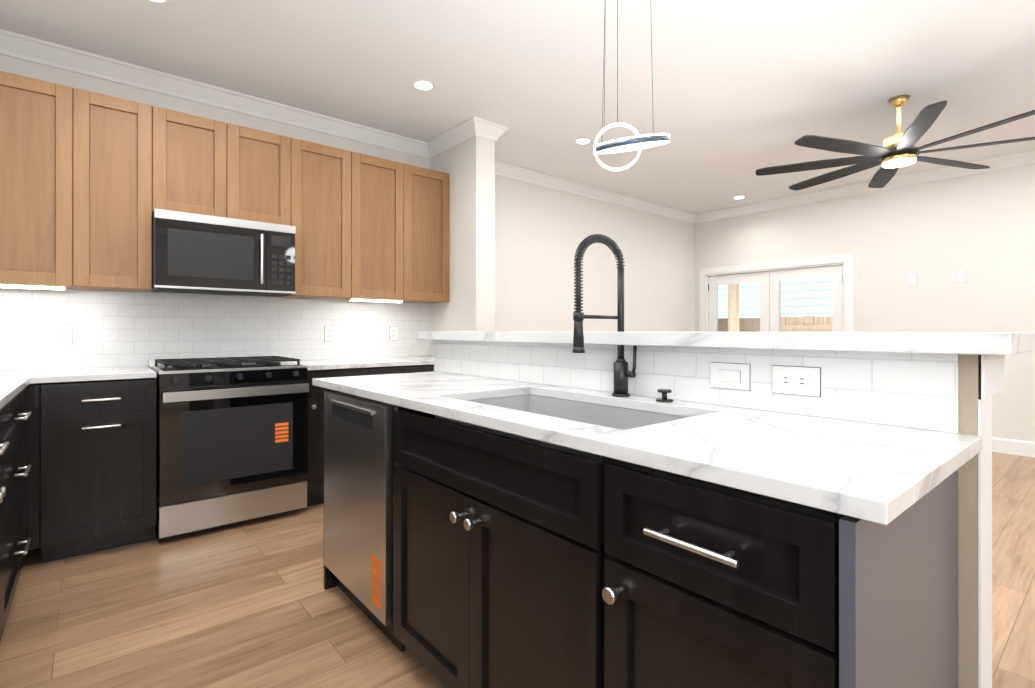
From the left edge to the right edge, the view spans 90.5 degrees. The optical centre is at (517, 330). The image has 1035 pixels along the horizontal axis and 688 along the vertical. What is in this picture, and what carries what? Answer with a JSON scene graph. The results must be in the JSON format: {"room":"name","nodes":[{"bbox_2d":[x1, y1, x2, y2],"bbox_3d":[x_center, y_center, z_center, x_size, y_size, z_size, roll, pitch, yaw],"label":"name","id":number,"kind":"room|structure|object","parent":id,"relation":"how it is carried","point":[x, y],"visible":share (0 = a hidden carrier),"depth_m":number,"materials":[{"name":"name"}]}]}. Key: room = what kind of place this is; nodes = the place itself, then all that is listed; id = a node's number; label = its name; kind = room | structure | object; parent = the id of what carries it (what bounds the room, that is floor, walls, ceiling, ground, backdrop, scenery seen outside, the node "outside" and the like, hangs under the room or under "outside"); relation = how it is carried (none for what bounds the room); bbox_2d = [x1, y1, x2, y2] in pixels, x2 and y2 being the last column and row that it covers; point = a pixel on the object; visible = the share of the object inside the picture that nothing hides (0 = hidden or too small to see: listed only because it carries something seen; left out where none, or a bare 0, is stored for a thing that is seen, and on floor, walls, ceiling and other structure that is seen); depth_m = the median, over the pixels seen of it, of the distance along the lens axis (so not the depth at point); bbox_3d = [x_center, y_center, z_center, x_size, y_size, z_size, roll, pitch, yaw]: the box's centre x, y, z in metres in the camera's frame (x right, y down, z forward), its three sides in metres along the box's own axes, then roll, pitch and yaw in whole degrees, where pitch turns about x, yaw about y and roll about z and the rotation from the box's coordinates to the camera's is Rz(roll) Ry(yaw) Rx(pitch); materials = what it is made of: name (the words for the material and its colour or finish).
{"room":"kitchen","nodes":[
{"label":"kitchen","id":0,"kind":"room"},
{"bbox_2d":[0,54,693,331],"bbox_3d":[-0.384,-0.233,4.872,7.560,2.740,0.100,0,0,-40],"label":"wall","id":1,"kind":"structure","parent":0,"point":[541,233],"depth_m":5.49,"materials":[{"name":"white paint"}]},
{"bbox_2d":[0,71,91,289],"bbox_3d":[-2.625,-0.765,2.717,0.551,1.060,0.312,0,0,-40],"label":"upper cabinet","id":2,"kind":"object","parent":1,"relation":"attached to","point":[90,182],"depth_m":2.67,"materials":[{"name":"brown wood"}]},
{"bbox_2d":[92,92,171,292],"bbox_3d":[-2.333,-0.765,2.960,0.481,1.060,0.312,0,0,-40],"label":"upper cabinet","id":3,"kind":"object","parent":1,"relation":"attached to","point":[130,138],"depth_m":2.88,"materials":[{"name":"brown wood"}]},
{"bbox_2d":[168,110,243,219],"bbox_3d":[-2.028,-0.990,3.214,0.447,0.610,0.312,0,0,-40],"label":"upper cabinet","id":4,"kind":"object","parent":1,"relation":"attached to","point":[206,156],"depth_m":3.13,"materials":[{"name":"brown wood"}]},
{"bbox_2d":[149,209,295,296],"bbox_3d":[-1.862,-0.457,3.256,0.754,0.443,0.457,0,0,-40],"label":"over-the-range microwave","id":5,"kind":"object","parent":4,"relation":"attached to","point":[192,253],"visible":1,"depth_m":3.08,"materials":[{"name":"black glass"}]},
{"bbox_2d":[0,29,431,158],"bbox_3d":[-1.913,-1.551,3.483,3.050,0.105,0.078,0,0,-40],"label":"crown molding","id":6,"kind":"structure","parent":1,"relation":"attached to","point":[27,48],"depth_m":3.30,"materials":[{"name":"white"}]},
{"bbox_2d":[244,127,295,225],"bbox_3d":[-1.789,-0.989,3.413,0.447,0.610,0.312,0,0,-40],"label":"upper cabinet","id":7,"kind":"object","parent":1,"relation":"attached to","point":[269,158],"depth_m":3.36,"materials":[{"name":"brown wood"}]},
{"bbox_2d":[278,139,363,300],"bbox_3d":[-1.457,-0.764,3.689,0.551,1.060,0.312,0,0,-40],"label":"upper cabinet","id":8,"kind":"object","parent":1,"relation":"attached to","point":[329,236],"depth_m":3.61,"materials":[{"name":"brown wood"}]},
{"bbox_2d":[356,154,415,302],"bbox_3d":[-1.138,-0.764,3.955,0.551,1.060,0.312,0,0,-40],"label":"upper cabinet","id":9,"kind":"object","parent":1,"relation":"attached to","point":[389,186],"depth_m":3.90,"materials":[{"name":"brown wood"}]},
{"bbox_2d":[416,166,449,303],"bbox_3d":[-0.845,-0.764,4.199,0.484,1.060,0.312,0,0,-40],"label":"upper cabinet","id":10,"kind":"object","parent":1,"relation":"attached to","point":[432,186],"depth_m":4.14,"materials":[{"name":"brown wood"}]},
{"bbox_2d":[495,161,695,222],"bbox_3d":[0.910,-1.549,5.835,3.940,0.105,0.078,0,0,-40],"label":"crown molding","id":11,"kind":"structure","parent":1,"relation":"attached to","point":[501,169],"depth_m":5.71,"materials":[{"name":"white"}]},
{"bbox_2d":[430,136,494,355],"bbox_3d":[-0.473,-0.233,4.276,0.180,2.739,0.699,0,0,-40],"label":"wall","id":12,"kind":"structure","parent":0,"point":[468,166],"depth_m":4.04,"materials":[{"name":"white paint"}]},
{"bbox_2d":[424,116,483,157],"bbox_3d":[-0.519,-1.550,4.130,0.078,0.105,0.688,0,0,-40],"label":"crown molding","id":13,"kind":"structure","parent":12,"relation":"attached to","point":[472,127],"depth_m":4.10,"materials":[{"name":"white"}]},
{"bbox_2d":[482,122,508,141],"bbox_3d":[-0.328,-1.550,4.289,0.098,0.105,0.688,0,0,-40],"label":"crown molding","id":14,"kind":"structure","parent":12,"relation":"attached to","point":[492,132],"depth_m":4.01,"materials":[{"name":"white"}]},
{"bbox_2d":[0,452,1034,687],"bbox_3d":[1.761,1.165,2.297,7.560,0.060,6.800,0,0,-40],"label":"floor","id":15,"kind":"structure","parent":0,"point":[252,604],"depth_m":2.04,"materials":[{"name":"brown wood"}]},
{"bbox_2d":[0,406,7,641],"bbox_3d":[-1.749,0.697,1.256,0.626,0.875,0.708,0,0,-40],"label":"base cabinet","id":16,"kind":"object","parent":15,"relation":"on","point":[3,413],"depth_m":1.75,"materials":[{"name":"black wood"}]},
{"bbox_2d":[8,382,30,614],"bbox_3d":[-2.240,0.697,1.847,0.626,0.875,0.945,0,0,-40],"label":"base cabinet","id":17,"kind":"object","parent":15,"relation":"on","point":[14,471],"depth_m":2.09,"materials":[{"name":"black wood"}]},
{"bbox_2d":[0,378,29,409],"bbox_3d":[-0.998,0.234,0.363,0.638,0.030,4.758,0,0,-40],"label":"countertop","id":18,"kind":"structure","parent":17,"relation":"on","point":[9,387],"depth_m":1.99,"materials":[{"name":"white stone"}]},
{"bbox_2d":[25,376,139,562],"bbox_3d":[-2.294,0.698,2.780,0.527,0.875,0.642,0,0,-40],"label":"base cabinet","id":19,"kind":"object","parent":15,"relation":"on","point":[82,484],"depth_m":2.53,"materials":[{"name":"black wood"}]},
{"bbox_2d":[132,360,319,541],"bbox_3d":[-1.792,0.683,3.172,0.880,0.905,0.668,0,0,-40],"label":"stove","id":20,"kind":"object","parent":15,"relation":"on","point":[164,415],"depth_m":2.87,"materials":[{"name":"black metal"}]},
{"bbox_2d":[0,356,433,383],"bbox_3d":[-1.749,0.216,3.221,3.125,0.070,0.663,0,0,-40],"label":"countertop","id":21,"kind":"structure","parent":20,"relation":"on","point":[182,363],"depth_m":3.01,"materials":[{"name":"white stone"}]},
{"bbox_2d":[320,368,379,503],"bbox_3d":[-1.338,0.699,3.592,0.473,0.875,0.617,0,0,-40],"label":"base cabinet","id":22,"kind":"object","parent":15,"relation":"on","point":[324,372],"depth_m":3.29,"materials":[{"name":"black wood"}]},
{"bbox_2d":[380,364,431,374],"bbox_3d":[-1.041,0.699,3.840,0.531,0.875,0.617,0,0,-40],"label":"base cabinet","id":23,"kind":"object","parent":15,"relation":"on","point":[388,368],"depth_m":3.65,"materials":[{"name":"black wood"}]},
{"bbox_2d":[319,386,957,687],"bbox_3d":[0.028,0.697,1.660,0.667,0.875,2.040,0,0,-40],"label":"kitchen island","id":24,"kind":"object","parent":15,"relation":"on","point":[578,506],"depth_m":1.05,"materials":[{"name":"black wood"}]},
{"bbox_2d":[324,390,404,651],"bbox_3d":[-0.415,0.699,2.196,0.624,0.872,0.604,0,0,-40],"label":"dishwasher","id":25,"kind":"object","parent":24,"relation":"in","point":[358,430],"depth_m":1.94,"materials":[{"name":"silver metal"}]},
{"bbox_2d":[312,370,981,529],"bbox_3d":[0.014,0.235,1.703,0.643,0.030,2.198,0,0,-40],"label":"island countertop","id":26,"kind":"structure","parent":24,"relation":"on","point":[880,472],"depth_m":1.02,"materials":[{"name":"white stone"}]},
{"bbox_2d":[464,390,691,425],"bbox_3d":[0.140,0.336,1.565,0.450,0.197,0.830,0,0,-40],"label":"sink","id":27,"kind":"object","parent":26,"relation":"in","point":[566,405],"depth_m":1.78,"materials":[{"name":"grey metal"}]},
{"bbox_2d":[572,234,636,396],"bbox_3d":[0.282,-0.045,1.643,0.255,0.530,0.094,0,0,-40],"label":"faucet","id":28,"kind":"object","parent":26,"relation":"on","point":[620,338],"depth_m":1.68,"materials":[{"name":"black metal"}]},
{"bbox_2d":[958,354,980,687],"bbox_3d":[0.310,0.593,1.953,0.130,1.084,2.191,0,0,-40],"label":"wall","id":29,"kind":"structure","parent":15,"relation":"on","point":[969,381],"depth_m":1.08,"materials":[{"name":"beige paint"}]},
{"bbox_2d":[978,396,991,687],"bbox_3d":[1.013,0.640,1.110,0.132,0.989,0.004,0,0,-40],"label":"trim","id":30,"kind":"structure","parent":29,"relation":"attached to","point":[985,550],"depth_m":1.10,"materials":[{"name":"white"}]},
{"bbox_2d":[992,437,1034,456],"bbox_3d":[2.898,1.069,3.244,4.400,0.135,6.600,0,0,-40],"label":"skirt","id":31,"kind":"object","parent":15,"relation":"on","point":[1013,447],"depth_m":4.69,"materials":[{"name":"white wood"}]},
{"bbox_2d":[0,0,1034,213],"bbox_3d":[1.761,-1.635,2.299,7.560,0.060,6.800,0,0,-40],"label":"ceiling","id":32,"kind":"structure","parent":0,"point":[744,91],"depth_m":3.14,"materials":[{"name":"white paint"}]},
{"bbox_2d":[147,0,170,3],"bbox_3d":[-1.741,-1.601,2.440,0.155,0.006,0.155,0,0,44],"label":"recessed light","id":33,"kind":"object","parent":32,"relation":"in","point":[153,1],"depth_m":2.50,"materials":[{"name":"white"}]},
{"bbox_2d":[411,79,435,90],"bbox_3d":[-0.614,-1.601,3.353,0.155,0.006,0.155,0,0,41],"label":"recessed light","id":34,"kind":"object","parent":32,"relation":"in","point":[423,85],"depth_m":3.35,"materials":[{"name":"white"}]},
{"bbox_2d":[574,137,591,144],"bbox_3d":[0.555,-1.600,4.340,0.155,0.006,0.155,0,0,44],"label":"recessed light","id":35,"kind":"object","parent":32,"relation":"in","point":[583,140],"depth_m":4.32,"materials":[{"name":"white"}]},
{"bbox_2d":[594,0,669,170],"bbox_3d":[0.494,-1.149,2.207,0.316,0.911,0.314,0,0,-40],"label":"ring pendant light","id":36,"kind":"object","parent":32,"relation":"hanging from","point":[638,142],"visible":1,"depth_m":2.22,"materials":[{"name":"grey metal"}]},
{"bbox_2d":[732,196,745,198],"bbox_3d":[2.668,-1.598,6.179,0.155,0.006,0.155,0,0,44],"label":"recessed light","id":37,"kind":"object","parent":32,"relation":"in","point":[736,197],"depth_m":6.17,"materials":[{"name":"white"}]},
{"bbox_2d":[756,95,1034,189],"bbox_3d":[2.642,-1.377,3.554,1.702,0.451,1.702,0,0,-40],"label":"ceiling fan","id":38,"kind":"object","parent":32,"relation":"hanging from","point":[893,154],"visible":1,"depth_m":3.50,"materials":[{"name":"black metal"}]},
{"bbox_2d":[694,163,1034,441],"bbox_3d":[4.627,-0.233,4.686,0.100,2.740,6.600,0,0,-40],"label":"wall","id":39,"kind":"structure","parent":0,"point":[935,236],"depth_m":5.16,"materials":[{"name":"white paint"}]},
{"bbox_2d":[708,265,842,331],"bbox_3d":[3.168,0.195,6.431,0.057,1.864,1.654,0,0,-40],"label":"french door","id":40,"kind":"structure","parent":39,"relation":"in","point":[770,300],"depth_m":6.37,"materials":[{"name":"white"}]},
{"bbox_2d":[699,253,853,331],"bbox_3d":[3.163,0.144,6.427,0.120,1.990,1.870,0,0,-40],"label":"door frame","id":41,"kind":"structure","parent":39,"relation":"attached to","point":[846,261],"depth_m":6.18,"materials":[{"name":"white wood"}]},
{"bbox_2d":[696,149,1034,222],"bbox_3d":[4.529,-1.550,4.664,0.078,0.105,6.510,0,0,-40],"label":"crown molding","id":42,"kind":"structure","parent":39,"relation":"attached to","point":[1025,157],"depth_m":5.53,"materials":[{"name":"white paint"}]},
{"bbox_2d":[907,273,915,285],"bbox_3d":[4.060,-0.522,5.281,0.009,0.119,0.075,0,0,-40],"label":"switch plate","id":43,"kind":"object","parent":39,"relation":"attached to","point":[911,278],"depth_m":5.28,"materials":[{"name":"white plastic"}]},
{"bbox_2d":[956,270,965,282],"bbox_3d":[4.309,-0.523,4.981,0.009,0.119,0.075,0,0,-40],"label":"switch plate","id":44,"kind":"object","parent":39,"relation":"attached to","point":[960,277],"depth_m":4.98,"materials":[{"name":"white plastic"}]},
{"label":"outside","id":45,"kind":"structure","parent":0,"visible":0},
{"bbox_2d":[718,277,831,317],"bbox_3d":[5.120,-1.109,8.742,0.050,4.500,9.000,0,0,-40],"label":"siding","id":46,"kind":"object","parent":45,"point":[807,299],"depth_m":9.02,"materials":[{"name":"white"}]},
{"bbox_3d":[3.987,1.365,7.796,2.900,0.050,9.000,0,0,-40],"label":"ground","id":47,"kind":"structure","parent":45,"visible":0},
{"bbox_2d":[728,284,738,331],"bbox_3d":[3.373,-0.260,8.002,0.120,3.200,0.120,0,0,-40],"label":"post","id":48,"kind":"object","parent":47,"relation":"on","point":[732,312],"depth_m":7.96,"materials":[{"name":"brown wood"}]},
{"bbox_2d":[718,316,831,331],"bbox_3d":[4.545,0.555,8.282,0.060,1.570,8.031,0,0,-40],"label":"fence","id":49,"kind":"object","parent":47,"relation":"on","point":[748,327],"depth_m":8.37,"materials":[{"name":"brown wood"}]}
]}

